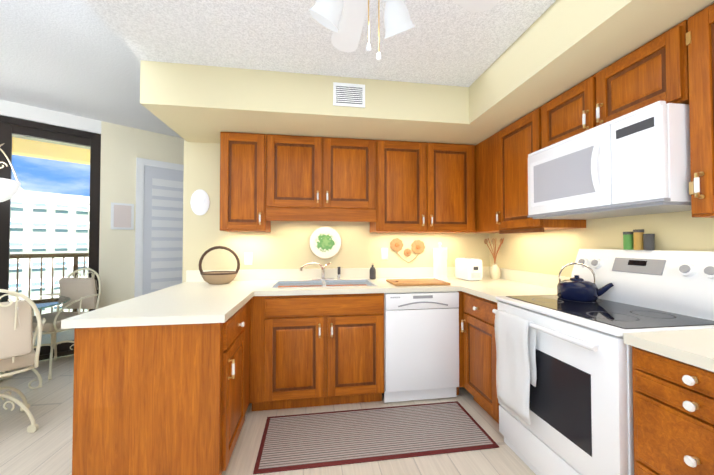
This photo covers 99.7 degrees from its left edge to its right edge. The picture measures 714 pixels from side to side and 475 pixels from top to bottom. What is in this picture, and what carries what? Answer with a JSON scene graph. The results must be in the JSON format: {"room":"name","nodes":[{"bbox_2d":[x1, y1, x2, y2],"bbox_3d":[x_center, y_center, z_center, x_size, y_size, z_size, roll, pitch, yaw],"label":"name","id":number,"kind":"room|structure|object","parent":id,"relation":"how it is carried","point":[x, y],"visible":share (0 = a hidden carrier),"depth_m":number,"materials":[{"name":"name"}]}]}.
{"room":"kitchen","nodes":[
{"label":"kitchen","id":0,"kind":"room"},
{"bbox_2d":[0,0,181,148],"bbox_3d":[-3.700,-1.450,2.508,10.480,0.100,11.250,0,-1,-9],"label":"ceiling","id":1,"kind":"structure","parent":0,"point":[80,58],"depth_m":2.45,"materials":[{"name":"white paint"}]},
{"bbox_2d":[0,143,20,201],"bbox_3d":[-3.043,-0.819,2.462,0.403,1.165,0.403,0,-1,-9],"label":"pendant lamp","id":2,"kind":"object","parent":1,"relation":"hanging from","point":[9,188],"visible":1,"depth_m":2.50,"materials":[{"name":"white glass"}]},
{"bbox_2d":[0,99,183,308],"bbox_3d":[-3.796,-0.042,2.920,13.172,2.700,0.160,1,-1,-44],"label":"wall","id":3,"kind":"structure","parent":0,"point":[123,148],"depth_m":3.65,"materials":[{"name":"white paint"}]},
{"bbox_2d":[0,115,100,360],"bbox_3d":[-4.965,0.011,1.754,5.272,2.550,0.127,1,-1,-44],"label":"window","id":4,"kind":"structure","parent":3,"relation":"in","point":[10,127],"depth_m":3.30,"materials":[{"name":"brown metal"}]},
{"bbox_2d":[12,137,89,164],"bbox_3d":[-6.832,-1.306,2.212,7.972,0.200,0.200,1,-1,-44],"label":"awning","id":5,"kind":"object","parent":3,"relation":"attached to","point":[63,151],"depth_m":4.37,"materials":[{"name":"yellow fabric"}]},
{"bbox_2d":[111,202,133,229],"bbox_3d":[-2.867,-0.258,3.684,0.220,0.320,0.022,1,-1,-44],"label":"picture","id":6,"kind":"object","parent":3,"relation":"attached to","point":[122,216],"visible":0.96,"depth_m":3.67,"materials":[{"name":"white"}]},
{"bbox_2d":[134,157,183,297],"bbox_3d":[-2.427,0.165,4.098,0.960,2.330,0.020,1,-1,-44],"label":"door","id":7,"kind":"structure","parent":3,"relation":"attached to","point":[159,231],"depth_m":3.94,"materials":[{"name":"white"}]},
{"bbox_2d":[0,355,535,474],"bbox_3d":[-3.508,1.333,1.579,10.360,0.100,9.220,0,-1,-9],"label":"floor","id":8,"kind":"structure","parent":0,"point":[45,448],"depth_m":1.90,"materials":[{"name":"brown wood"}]},
{"bbox_2d":[0,289,45,432],"bbox_3d":[-2.419,0.796,1.952,0.687,0.983,0.688,0,-1,-9],"label":"dining chair","id":9,"kind":"object","parent":8,"relation":"on","point":[17,343],"visible":1,"depth_m":1.92,"materials":[{"name":"beige metal"}]},
{"bbox_2d":[0,295,69,388],"bbox_3d":[-3.043,0.926,2.429,1.054,0.736,1.054,0,-1,-9],"label":"glass dining table","id":10,"kind":"object","parent":8,"relation":"on","point":[42,301],"visible":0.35,"depth_m":2.65,"materials":[{"name":"green"}]},
{"bbox_2d":[5,268,100,379],"bbox_3d":[-3.023,0.816,3.030,0.586,0.983,0.626,0,-1,-9],"label":"dining chair","id":11,"kind":"object","parent":8,"relation":"on","point":[80,293],"visible":0.58,"depth_m":3.19,"materials":[{"name":"beige fabric"}]},
{"bbox_2d":[72,302,248,474],"bbox_3d":[-1.002,0.848,1.653,0.646,0.870,0.496,0,-1,-9],"label":"base cabinet","id":12,"kind":"object","parent":8,"relation":"on","point":[177,379],"depth_m":1.42,"materials":[{"name":"brown wood"}]},
{"bbox_2d":[61,278,280,329],"bbox_3d":[-1.020,0.400,2.075,0.805,0.038,1.367,0,-1,-9],"label":"countertop","id":13,"kind":"structure","parent":12,"relation":"on","point":[186,303],"depth_m":1.60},
{"bbox_2d":[199,246,239,284],"bbox_3d":[-1.163,0.230,2.549,0.334,0.319,0.240,0,-1,-9],"label":"basket","id":14,"kind":"object","parent":13,"relation":"on","point":[217,277],"visible":1,"depth_m":2.51,"materials":[{"name":"beige wicker"}]},
{"bbox_2d":[253,290,388,410],"bbox_3d":[-0.326,0.865,2.540,0.994,0.870,0.633,0,-1,-9],"label":"base cabinet","id":15,"kind":"object","parent":8,"relation":"on","point":[310,350],"depth_m":2.24,"materials":[{"name":"brown wood"}]},
{"bbox_2d":[269,278,460,293],"bbox_3d":[0.052,0.410,2.601,1.470,0.038,0.644,0,-1,-9],"label":"countertop","id":16,"kind":"structure","parent":15,"relation":"on","point":[378,283],"depth_m":2.33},
{"bbox_2d":[273,278,324,285],"bbox_3d":[-0.484,0.477,2.527,0.394,0.174,0.411,0,-1,-9],"label":"sink","id":17,"kind":"object","parent":16,"relation":"in","point":[312,281],"depth_m":2.72,"materials":[{"name":"silver metal"}]},
{"bbox_2d":[301,262,340,277],"bbox_3d":[-0.323,0.307,2.726,0.367,0.174,0.208,0,-1,-9],"label":"faucet","id":18,"kind":"object","parent":16,"relation":"on","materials":[{"name":"silver metal"}]},
{"bbox_2d":[325,278,372,285],"bbox_3d":[-0.077,0.478,2.588,0.394,0.174,0.411,0,-1,-9],"label":"sink","id":19,"kind":"object","parent":16,"relation":"in","point":[328,281],"depth_m":2.79,"materials":[{"name":"silver metal"}]},
{"bbox_2d":[370,263,375,278],"bbox_3d":[0.150,0.319,2.862,0.060,0.154,0.064,0,-1,-9],"label":"soap dispenser","id":20,"kind":"object","parent":16,"relation":"on","point":[372,272],"visible":1,"depth_m":2.84,"materials":[{"name":"grey plastic"}]},
{"bbox_2d":[386,278,450,285],"bbox_3d":[0.511,0.380,2.575,0.460,0.021,0.320,0,-1,-9],"label":"cutting board","id":21,"kind":"object","parent":16,"relation":"on","point":[414,282],"visible":1,"depth_m":2.48,"materials":[{"name":"brown wood"}]},
{"bbox_2d":[432,243,448,280],"bbox_3d":[0.778,0.220,2.820,0.150,0.349,0.150,0,-1,-9],"label":"paper towel","id":22,"kind":"object","parent":16,"relation":"on","point":[439,263],"visible":0.9,"depth_m":2.77,"materials":[{"name":"white paper"}]},
{"bbox_2d":[253,401,498,473],"bbox_3d":[0.115,1.284,2.000,1.450,0.011,0.535,0,-1,-9],"label":"kitchen rug","id":23,"kind":"object","parent":8,"relation":"on","point":[305,441],"visible":1,"depth_m":1.93,"materials":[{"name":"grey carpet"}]},
{"bbox_2d":[382,291,458,402],"bbox_3d":[0.471,0.870,2.640,0.603,0.866,0.620,0,-1,-9],"label":"dishwasher","id":24,"kind":"object","parent":8,"relation":"on","point":[421,345],"visible":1,"depth_m":2.35,"materials":[{"name":"white metal"}]},
{"bbox_2d":[457,290,499,423],"bbox_3d":[1.178,0.859,2.202,0.659,0.870,0.494,0,-1,-9],"label":"base cabinet","id":25,"kind":"object","parent":8,"relation":"on","point":[477,343],"depth_m":2.17,"materials":[{"name":"brown wood"}]},
{"bbox_2d":[445,278,556,301],"bbox_3d":[1.137,0.409,2.524,0.653,0.038,1.119,0,-1,-9],"label":"countertop","id":26,"kind":"structure","parent":25,"relation":"on","point":[487,287],"depth_m":2.30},
{"bbox_2d":[455,258,481,280],"bbox_3d":[1.049,0.294,2.834,0.160,0.202,0.269,0,-1,-9],"label":"toaster","id":27,"kind":"object","parent":26,"relation":"on","point":[468,269],"visible":1,"depth_m":2.72,"materials":[{"name":"white plastic"}]},
{"bbox_2d":[484,238,503,278],"bbox_3d":[1.330,0.201,2.897,0.166,0.391,0.126,0,-1,-9],"label":"vase","id":28,"kind":"object","parent":26,"relation":"on","point":[494,272],"visible":1,"depth_m":2.87,"materials":[{"name":"beige ceramic"}]},
{"bbox_2d":[492,249,713,474],"bbox_3d":[1.221,0.675,1.568,0.723,1.215,0.774,0,-1,-9],"label":"electric range","id":29,"kind":"object","parent":8,"relation":"on","point":[564,383],"visible":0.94,"depth_m":1.44,"materials":[{"name":"white metal"}]},
{"bbox_2d":[495,310,536,424],"bbox_3d":[0.871,0.692,1.667,0.059,0.525,0.272,0,-1,-9],"label":"towel","id":30,"kind":"object","parent":29,"relation":"hanging from","point":[515,337],"depth_m":1.62,"materials":[{"name":"white fabric"}]},
{"bbox_2d":[557,263,613,301],"bbox_3d":[1.334,0.259,1.799,0.227,0.216,0.222,0,-1,-9],"label":"kettle","id":31,"kind":"object","parent":29,"relation":"on","point":[575,288],"visible":1,"depth_m":1.74,"materials":[{"name":"blue metal"}]},
{"bbox_2d":[623,229,654,249],"bbox_3d":[1.536,0.012,1.645,0.045,0.111,0.151,0,-1,-9],"label":"spice jars","id":32,"kind":"object","parent":29,"relation":"on","point":[637,239],"visible":1,"depth_m":1.63,"materials":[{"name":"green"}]},
{"bbox_2d":[632,346,713,474],"bbox_3d":[1.371,0.836,0.989,0.638,0.870,0.397,0,-1,-9],"label":"base cabinet","id":33,"kind":"object","parent":8,"relation":"on","point":[662,385],"depth_m":1.03,"materials":[{"name":"brown wood"}]},
{"bbox_2d":[689,394,713,474],"bbox_3d":[1.370,0.819,0.074,0.911,0.870,1.410,0,-1,-9],"label":"base cabinet","id":34,"kind":"object","parent":8,"relation":"on","point":[701,406],"depth_m":0.92,"materials":[{"name":"brown wood"}]},
{"bbox_2d":[623,329,713,371],"bbox_3d":[1.321,0.316,0.248,0.962,0.138,1.869,0,-1,-9],"label":"countertop","id":35,"kind":"structure","parent":34,"relation":"on","point":[695,347],"depth_m":1.04,"materials":[{"name":"beige laminate"}]},
{"bbox_2d":[85,0,555,86],"bbox_3d":[0.325,-1.317,0.273,2.940,0.249,5.400,0,-1,-9],"label":"ceiling","id":36,"kind":"structure","parent":0,"point":[448,42],"depth_m":1.75,"materials":[{"name":"white paint"}]},
{"bbox_2d":[308,0,498,60],"bbox_3d":[0.035,-0.858,0.989,1.118,0.643,1.088,0,-1,-9],"label":"ceiling fan","id":37,"kind":"object","parent":36,"relation":"hanging from","point":[343,20],"visible":1,"depth_m":1.10,"materials":[{"name":"white glass"}]},
{"bbox_2d":[182,140,489,282],"bbox_3d":[-0.040,-0.041,2.985,3.090,2.700,0.120,0,-1,-9],"label":"wall","id":38,"kind":"structure","parent":0,"point":[283,245],"depth_m":2.82,"materials":[{"name":"beige paint"}]},
{"bbox_2d":[190,189,209,214],"bbox_3d":[-1.413,-0.316,2.711,0.164,0.238,0.021,0,-1,-9],"label":"wall plate","id":39,"kind":"object","parent":38,"relation":"attached to","point":[200,202],"visible":1,"depth_m":2.71,"materials":[{"name":"white ceramic"}]},
{"bbox_2d":[244,252,251,264],"bbox_3d":[-0.999,0.195,2.770,0.070,0.114,0.008,0,-1,-9],"label":"electrical outlet","id":40,"kind":"object","parent":38,"relation":"attached to","point":[247,258],"visible":1,"depth_m":2.77,"materials":[{"name":"white plastic"}]},
{"bbox_2d":[220,132,279,231],"bbox_3d":[-0.924,-0.457,2.630,0.434,0.808,0.331,0,-1,-9],"label":"upper cabinet","id":41,"kind":"object","parent":38,"relation":"attached to","point":[247,160],"depth_m":2.47,"materials":[{"name":"brown wood"}]},
{"bbox_2d":[309,226,341,258],"bbox_3d":[-0.301,0.047,2.869,0.311,0.311,0.025,0,-1,-9],"label":"plate","id":42,"kind":"object","parent":38,"relation":"attached to","point":[325,242],"visible":1,"depth_m":2.87,"materials":[{"name":"white ceramic"}]},
{"bbox_2d":[276,135,379,214],"bbox_3d":[-0.316,-0.550,2.723,0.932,0.618,0.331,0,-1,-9],"label":"upper cabinet","id":43,"kind":"object","parent":38,"relation":"attached to","point":[315,175],"depth_m":2.57,"materials":[{"name":"brown wood"}]},
{"bbox_2d":[186,267,488,281],"bbox_3d":[-0.070,0.347,2.900,2.928,0.100,0.019,0,-1,-9],"label":"backsplash","id":44,"kind":"structure","parent":38,"relation":"attached to","point":[415,272],"depth_m":2.87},
{"bbox_2d":[381,248,387,258],"bbox_3d":[0.272,0.158,2.961,0.070,0.114,0.008,0,-1,-9],"label":"electrical outlet","id":45,"kind":"object","parent":38,"relation":"attached to","point":[384,253],"visible":1,"depth_m":2.96,"materials":[{"name":"white plastic"}]},
{"bbox_2d":[390,238,424,262],"bbox_3d":[0.505,0.129,2.983,0.361,0.247,0.024,0,-1,-9],"label":"decor","id":46,"kind":"object","parent":38,"relation":"attached to","point":[417,246],"visible":1,"depth_m":2.99,"materials":[{"name":"brown"}]},
{"bbox_2d":[360,140,475,232],"bbox_3d":[0.574,-0.453,2.854,1.009,0.808,0.331,0,-1,-9],"label":"upper cabinet","id":47,"kind":"object","parent":38,"relation":"attached to","point":[384,186],"depth_m":2.70,"materials":[{"name":"brown wood"}]},
{"bbox_2d":[140,0,713,144],"bbox_3d":[0.325,-1.050,0.268,2.940,0.284,5.400,0,-1,-9],"label":"soffit","id":48,"kind":"structure","parent":0,"point":[556,48],"depth_m":2.06,"materials":[{"name":"beige paint"}]},
{"bbox_2d":[333,82,364,107],"bbox_3d":[-0.055,-1.024,2.164,0.230,0.165,0.013,0,-1,-9],"label":"ceiling vent","id":49,"kind":"object","parent":48,"relation":"in","point":[348,94],"visible":1,"depth_m":2.16,"materials":[{"name":"white metal"}]},
{"bbox_2d":[489,211,713,276],"bbox_3d":[1.556,-0.053,2.355,0.120,2.700,9.200,0,-1,-9],"label":"wall","id":50,"kind":"structure","parent":0,"point":[552,252],"depth_m":1.99,"materials":[{"name":"beige paint"}]},
{"bbox_2d":[476,136,527,233],"bbox_3d":[1.261,-0.455,2.757,0.342,0.808,0.703,0,-1,-9],"label":"upper cabinet","id":51,"kind":"object","parent":50,"relation":"attached to","point":[486,149],"depth_m":2.62,"materials":[{"name":"brown wood"}]},
{"bbox_2d":[489,267,569,289],"bbox_3d":[1.451,0.341,2.562,0.020,0.100,1.100,0,-1,-9],"label":"backsplash","id":52,"kind":"structure","parent":50,"relation":"attached to","point":[513,275],"depth_m":2.49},
{"bbox_2d":[492,107,585,230],"bbox_3d":[1.339,-0.464,2.237,0.342,0.808,0.464,0,-1,-9],"label":"upper cabinet","id":53,"kind":"object","parent":50,"relation":"attached to","point":[514,143],"depth_m":2.20,"materials":[{"name":"brown wood"}]},
{"bbox_2d":[540,83,579,148],"bbox_3d":[1.407,-0.713,1.788,0.342,0.328,0.446,0,-1,-9],"label":"upper cabinet","id":54,"kind":"object","parent":50,"relation":"attached to","point":[560,116],"depth_m":1.82,"materials":[{"name":"brown wood"}]},
{"bbox_2d":[580,21,683,132],"bbox_3d":[1.456,-0.719,1.466,0.342,0.328,0.446,0,-1,-9],"label":"upper cabinet","id":55,"kind":"object","parent":50,"relation":"attached to","point":[653,72],"depth_m":1.39,"materials":[{"name":"brown wood"}]},
{"bbox_2d":[528,101,690,219],"bbox_3d":[1.354,-0.335,1.607,0.497,0.419,0.766,0,-1,-9],"label":"over-the-range microwave","id":56,"kind":"object","parent":55,"relation":"attached to","point":[635,162],"visible":1,"depth_m":1.39,"materials":[{"name":"white"}]},
{"bbox_2d":[676,3,713,217],"bbox_3d":[1.538,-0.489,0.914,0.342,0.808,0.653,0,-1,-9],"label":"upper cabinet","id":57,"kind":"object","parent":50,"relation":"attached to","point":[699,28],"depth_m":1.16,"materials":[{"name":"brown wood"}]},
{"label":"outside","id":58,"kind":"structure","parent":0,"visible":0},
{"bbox_2d":[33,328,74,360],"bbox_3d":[-6.352,1.389,1.659,7.972,0.190,1.590,1,-1,-44],"label":"balcony slab","id":59,"kind":"object","parent":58,"point":[70,334],"depth_m":4.03,"materials":[{"name":"grey concrete"}]},
{"bbox_2d":[10,253,88,314],"bbox_3d":[-6.861,0.749,2.187,7.994,1.110,0.060,1,-1,-44],"label":"balcony railing","id":60,"kind":"object","parent":59,"relation":"on","point":[75,263],"depth_m":4.43,"materials":[{"name":"brown"}]},
{"bbox_3d":[-78.490,45.339,189.334,700.000,1.000,600.000,0,-1,-9],"label":"ground","id":61,"kind":"structure","parent":58,"visible":0},
{"bbox_2d":[9,190,89,315],"bbox_3d":[-53.230,17.701,50.012,15.500,49.000,14.100,-1,-1,41],"label":"building","id":62,"kind":"structure","parent":61,"relation":"on","point":[70,239],"depth_m":46.34,"materials":[{"name":"white concrete"}]}
]}

